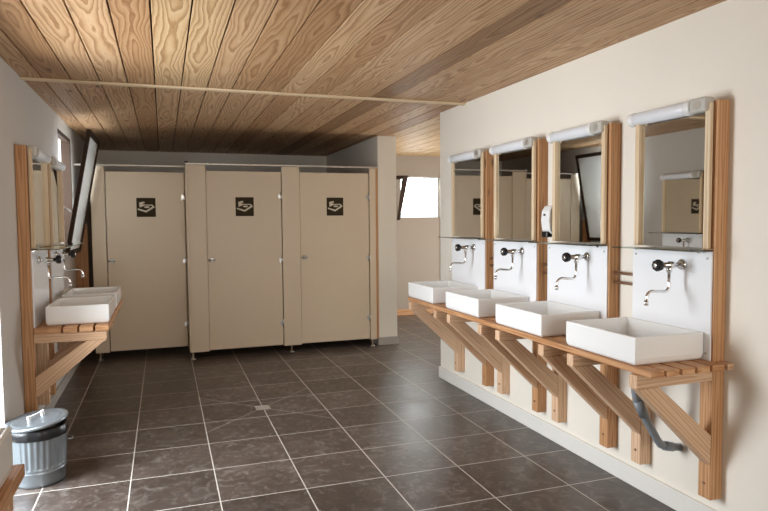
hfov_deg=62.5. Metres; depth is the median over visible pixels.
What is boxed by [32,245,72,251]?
glass shelf
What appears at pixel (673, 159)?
wall mirror
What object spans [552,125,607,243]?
wall mirror
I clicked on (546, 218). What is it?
soap dispenser
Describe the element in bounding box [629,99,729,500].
wall bracket
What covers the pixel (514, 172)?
wall mirror
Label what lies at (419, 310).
wall bracket
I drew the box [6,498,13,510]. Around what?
wall bracket
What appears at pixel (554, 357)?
wall bracket
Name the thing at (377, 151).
wall partition
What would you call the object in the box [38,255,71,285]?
faucet
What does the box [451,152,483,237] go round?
wall mirror
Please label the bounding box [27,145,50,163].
wall lamp
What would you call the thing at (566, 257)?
faucet
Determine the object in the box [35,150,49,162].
diffuser
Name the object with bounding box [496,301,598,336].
basin
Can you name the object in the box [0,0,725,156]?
ceiling
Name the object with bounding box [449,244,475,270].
faucet
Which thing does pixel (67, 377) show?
baseboard
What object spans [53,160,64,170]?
diffuser
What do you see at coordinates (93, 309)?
basin
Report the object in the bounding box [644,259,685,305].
faucet
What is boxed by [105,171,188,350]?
door
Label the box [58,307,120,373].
wall bracket
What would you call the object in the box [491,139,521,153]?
diffuser
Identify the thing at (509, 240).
glass shelf
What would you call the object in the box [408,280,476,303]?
basin
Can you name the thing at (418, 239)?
wall
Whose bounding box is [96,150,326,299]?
wall
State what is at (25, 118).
wall
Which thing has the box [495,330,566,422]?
wall bracket
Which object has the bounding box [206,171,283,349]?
door
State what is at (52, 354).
wall bracket
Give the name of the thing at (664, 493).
baseboard
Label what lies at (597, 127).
socket
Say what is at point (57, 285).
panel
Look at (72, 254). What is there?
faucet
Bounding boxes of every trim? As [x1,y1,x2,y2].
[20,77,465,105]
[75,225,91,352]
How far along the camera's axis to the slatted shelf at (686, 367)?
2.87 m
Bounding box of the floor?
[13,313,675,510]
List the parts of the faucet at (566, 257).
spout, knob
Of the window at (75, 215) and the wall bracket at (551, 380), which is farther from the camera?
the window at (75, 215)
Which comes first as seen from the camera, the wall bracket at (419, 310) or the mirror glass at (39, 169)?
the mirror glass at (39, 169)
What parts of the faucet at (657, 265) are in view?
spout, knob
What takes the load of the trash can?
on the floor
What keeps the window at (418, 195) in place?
in the wall at (418, 239)
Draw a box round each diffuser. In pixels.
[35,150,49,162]
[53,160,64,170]
[449,151,473,162]
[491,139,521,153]
[550,124,588,141]
[632,102,685,125]
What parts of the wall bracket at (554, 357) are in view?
arm, post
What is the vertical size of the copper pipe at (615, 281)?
0.016 m
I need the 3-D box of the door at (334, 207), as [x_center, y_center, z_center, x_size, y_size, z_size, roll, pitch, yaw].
[-0.527,0.024,7.078,0.817,1.885,0.060,-2,3,-19]
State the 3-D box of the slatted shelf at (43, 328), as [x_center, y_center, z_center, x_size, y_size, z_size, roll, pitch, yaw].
[-2.253,0.439,4.771,0.435,0.038,1.505,-2,3,-19]
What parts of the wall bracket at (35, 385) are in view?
post, arm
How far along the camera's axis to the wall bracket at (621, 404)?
3.22 m
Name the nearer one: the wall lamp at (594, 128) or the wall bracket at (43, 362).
the wall lamp at (594, 128)
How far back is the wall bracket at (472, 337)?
4.56 m
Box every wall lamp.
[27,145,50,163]
[47,156,65,170]
[447,148,485,163]
[489,137,538,154]
[546,120,608,143]
[627,96,715,126]
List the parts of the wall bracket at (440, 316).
arm, post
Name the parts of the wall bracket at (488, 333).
arm, post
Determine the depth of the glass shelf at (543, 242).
3.63 m
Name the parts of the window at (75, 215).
pane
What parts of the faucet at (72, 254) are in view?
knob, spout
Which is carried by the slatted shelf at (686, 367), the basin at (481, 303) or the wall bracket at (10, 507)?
the basin at (481, 303)
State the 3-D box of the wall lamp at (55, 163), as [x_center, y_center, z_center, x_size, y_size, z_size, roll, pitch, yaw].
[-2.551,-0.708,4.893,0.090,0.072,0.557,-2,3,-19]
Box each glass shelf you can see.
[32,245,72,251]
[51,242,84,245]
[440,236,484,238]
[478,239,536,242]
[529,241,607,246]
[612,246,712,252]
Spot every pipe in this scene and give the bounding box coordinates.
[614,271,632,275]
[614,280,632,285]
[631,372,682,451]
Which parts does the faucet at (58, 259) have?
spout, knob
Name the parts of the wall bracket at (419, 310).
arm, post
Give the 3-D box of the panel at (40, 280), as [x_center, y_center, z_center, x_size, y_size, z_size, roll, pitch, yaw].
[-2.311,0.202,4.263,0.012,0.491,0.560,-2,3,-19]
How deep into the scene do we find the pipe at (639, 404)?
3.03 m
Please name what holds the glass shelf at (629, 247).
attached to the panel at (687, 304)
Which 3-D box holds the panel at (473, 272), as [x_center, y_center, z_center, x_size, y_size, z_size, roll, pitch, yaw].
[0.671,0.107,5.068,0.012,0.488,0.575,-2,3,-19]
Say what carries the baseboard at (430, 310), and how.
attached to the wall at (418, 239)
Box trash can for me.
[3,408,73,488]
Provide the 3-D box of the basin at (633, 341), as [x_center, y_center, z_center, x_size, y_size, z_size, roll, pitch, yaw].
[1.181,0.401,3.027,0.380,0.125,0.500,-2,3,-19]
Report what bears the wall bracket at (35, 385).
attached to the wall at (25, 118)
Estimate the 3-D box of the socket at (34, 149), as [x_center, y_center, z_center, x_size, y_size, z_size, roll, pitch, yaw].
[-2.228,-0.661,4.011,0.061,0.066,0.096,-2,3,-19]
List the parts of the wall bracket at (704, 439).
arm, post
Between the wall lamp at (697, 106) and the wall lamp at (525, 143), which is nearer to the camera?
the wall lamp at (697, 106)
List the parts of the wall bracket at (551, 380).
arm, post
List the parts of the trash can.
lid, lid handle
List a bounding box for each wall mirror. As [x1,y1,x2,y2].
[28,148,49,248]
[47,162,64,244]
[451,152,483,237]
[494,141,535,239]
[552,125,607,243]
[634,102,713,248]
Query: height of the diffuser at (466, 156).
0.066 m
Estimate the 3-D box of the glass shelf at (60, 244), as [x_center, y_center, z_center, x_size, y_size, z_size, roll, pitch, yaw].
[-2.474,-0.084,4.965,0.158,0.016,0.620,-2,3,-19]
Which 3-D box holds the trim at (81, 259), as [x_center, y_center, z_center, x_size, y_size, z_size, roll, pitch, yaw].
[-3.104,0.349,6.521,0.120,1.330,0.025,-2,3,-19]
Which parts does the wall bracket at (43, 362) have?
post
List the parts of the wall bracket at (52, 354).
post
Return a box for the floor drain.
[255,405,270,409]
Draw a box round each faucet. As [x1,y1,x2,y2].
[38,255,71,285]
[55,251,83,277]
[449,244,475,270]
[494,247,524,278]
[555,252,589,289]
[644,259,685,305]
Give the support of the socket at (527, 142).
attached to the wall lamp at (525, 143)
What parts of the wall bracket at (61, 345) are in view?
post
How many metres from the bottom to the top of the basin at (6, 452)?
0.125 m
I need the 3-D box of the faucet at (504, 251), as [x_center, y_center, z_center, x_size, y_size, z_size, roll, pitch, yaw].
[0.837,0.051,4.251,0.214,0.210,0.055,-2,3,-19]
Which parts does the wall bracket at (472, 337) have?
arm, post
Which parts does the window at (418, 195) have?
sash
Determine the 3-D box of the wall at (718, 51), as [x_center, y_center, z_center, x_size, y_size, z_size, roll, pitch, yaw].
[1.851,0.106,2.057,0.100,2.420,7.850,-2,3,-19]
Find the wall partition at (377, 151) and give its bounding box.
[326,136,396,336]
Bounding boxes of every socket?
[27,145,38,156]
[47,156,56,165]
[474,148,485,157]
[523,137,537,147]
[590,120,608,133]
[689,96,714,113]
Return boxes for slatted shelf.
[0,464,24,510]
[34,298,122,334]
[408,297,733,378]
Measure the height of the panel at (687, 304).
0.488 m
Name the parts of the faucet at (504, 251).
knob, spout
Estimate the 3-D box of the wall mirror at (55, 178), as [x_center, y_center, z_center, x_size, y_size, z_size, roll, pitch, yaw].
[-2.571,-0.406,4.889,0.093,0.628,0.550,-2,3,-19]
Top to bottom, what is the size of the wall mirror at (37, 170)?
0.628 m
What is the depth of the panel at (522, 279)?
4.34 m
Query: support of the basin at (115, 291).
on the slatted shelf at (43, 328)
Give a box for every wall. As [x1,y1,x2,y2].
[0,57,93,427]
[73,161,378,360]
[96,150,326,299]
[396,155,439,309]
[440,0,767,510]
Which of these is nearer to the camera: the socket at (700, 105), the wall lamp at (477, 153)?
the socket at (700, 105)
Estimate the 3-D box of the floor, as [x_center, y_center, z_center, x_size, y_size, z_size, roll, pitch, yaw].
[1.108,1.265,3.981,6.760,0.100,12.250,-2,3,-19]
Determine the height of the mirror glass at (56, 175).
0.582 m
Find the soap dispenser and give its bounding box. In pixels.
[541,206,551,236]
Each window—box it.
[57,128,99,252]
[396,175,437,219]
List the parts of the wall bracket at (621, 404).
arm, post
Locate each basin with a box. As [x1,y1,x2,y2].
[0,427,12,488]
[45,296,114,325]
[62,286,120,307]
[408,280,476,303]
[446,289,528,317]
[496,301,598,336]
[566,317,702,364]
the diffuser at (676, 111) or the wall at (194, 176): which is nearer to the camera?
the diffuser at (676, 111)
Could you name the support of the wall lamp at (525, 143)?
attached to the wall mirror at (514, 172)
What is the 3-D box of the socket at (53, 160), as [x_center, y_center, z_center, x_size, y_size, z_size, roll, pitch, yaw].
[-2.462,-0.697,4.681,0.061,0.066,0.096,-2,3,-19]
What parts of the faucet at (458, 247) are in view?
knob, spout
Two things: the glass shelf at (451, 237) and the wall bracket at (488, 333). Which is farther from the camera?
the glass shelf at (451, 237)
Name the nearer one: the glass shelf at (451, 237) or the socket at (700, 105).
the socket at (700, 105)
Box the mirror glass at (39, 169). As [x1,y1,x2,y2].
[32,158,46,247]
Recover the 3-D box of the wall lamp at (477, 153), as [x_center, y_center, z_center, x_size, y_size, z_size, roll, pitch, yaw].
[0.661,-0.789,5.031,0.085,0.072,0.569,-2,3,-19]
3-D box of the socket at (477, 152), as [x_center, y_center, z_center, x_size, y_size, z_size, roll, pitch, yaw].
[0.728,-0.777,4.804,0.061,0.066,0.096,-2,3,-19]
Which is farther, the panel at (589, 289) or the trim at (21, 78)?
the trim at (21, 78)
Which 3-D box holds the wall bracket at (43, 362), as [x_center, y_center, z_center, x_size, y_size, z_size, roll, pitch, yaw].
[-2.207,0.758,4.536,0.490,0.572,0.070,-2,3,-19]
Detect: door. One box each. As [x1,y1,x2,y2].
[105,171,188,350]
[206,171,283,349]
[299,172,370,342]
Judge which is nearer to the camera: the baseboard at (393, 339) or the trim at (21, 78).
the trim at (21, 78)
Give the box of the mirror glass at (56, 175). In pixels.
[51,167,61,243]
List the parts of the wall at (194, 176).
head rail, panel, hinge post, head rail, panel, post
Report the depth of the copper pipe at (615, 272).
3.41 m
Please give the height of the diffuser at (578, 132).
0.066 m
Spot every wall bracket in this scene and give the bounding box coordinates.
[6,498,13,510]
[14,145,106,412]
[36,325,111,404]
[40,245,114,394]
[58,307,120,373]
[409,302,464,371]
[433,150,493,385]
[447,314,509,393]
[478,139,547,412]
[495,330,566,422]
[538,123,620,447]
[567,353,650,464]
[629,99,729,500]
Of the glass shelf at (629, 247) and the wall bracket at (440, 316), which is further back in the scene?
the wall bracket at (440, 316)
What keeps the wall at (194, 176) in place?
on the floor
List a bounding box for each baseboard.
[44,361,80,408]
[369,336,398,344]
[397,308,435,315]
[439,366,716,510]
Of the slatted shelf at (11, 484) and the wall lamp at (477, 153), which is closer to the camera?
the slatted shelf at (11, 484)
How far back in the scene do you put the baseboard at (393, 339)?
7.34 m
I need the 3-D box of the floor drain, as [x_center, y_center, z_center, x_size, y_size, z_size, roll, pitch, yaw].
[-0.940,1.177,4.900,0.110,0.004,0.110,-2,3,-19]
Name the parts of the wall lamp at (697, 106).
plate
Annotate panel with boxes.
[31,250,49,327]
[50,249,63,301]
[452,238,485,289]
[494,241,536,301]
[547,244,607,318]
[632,249,712,360]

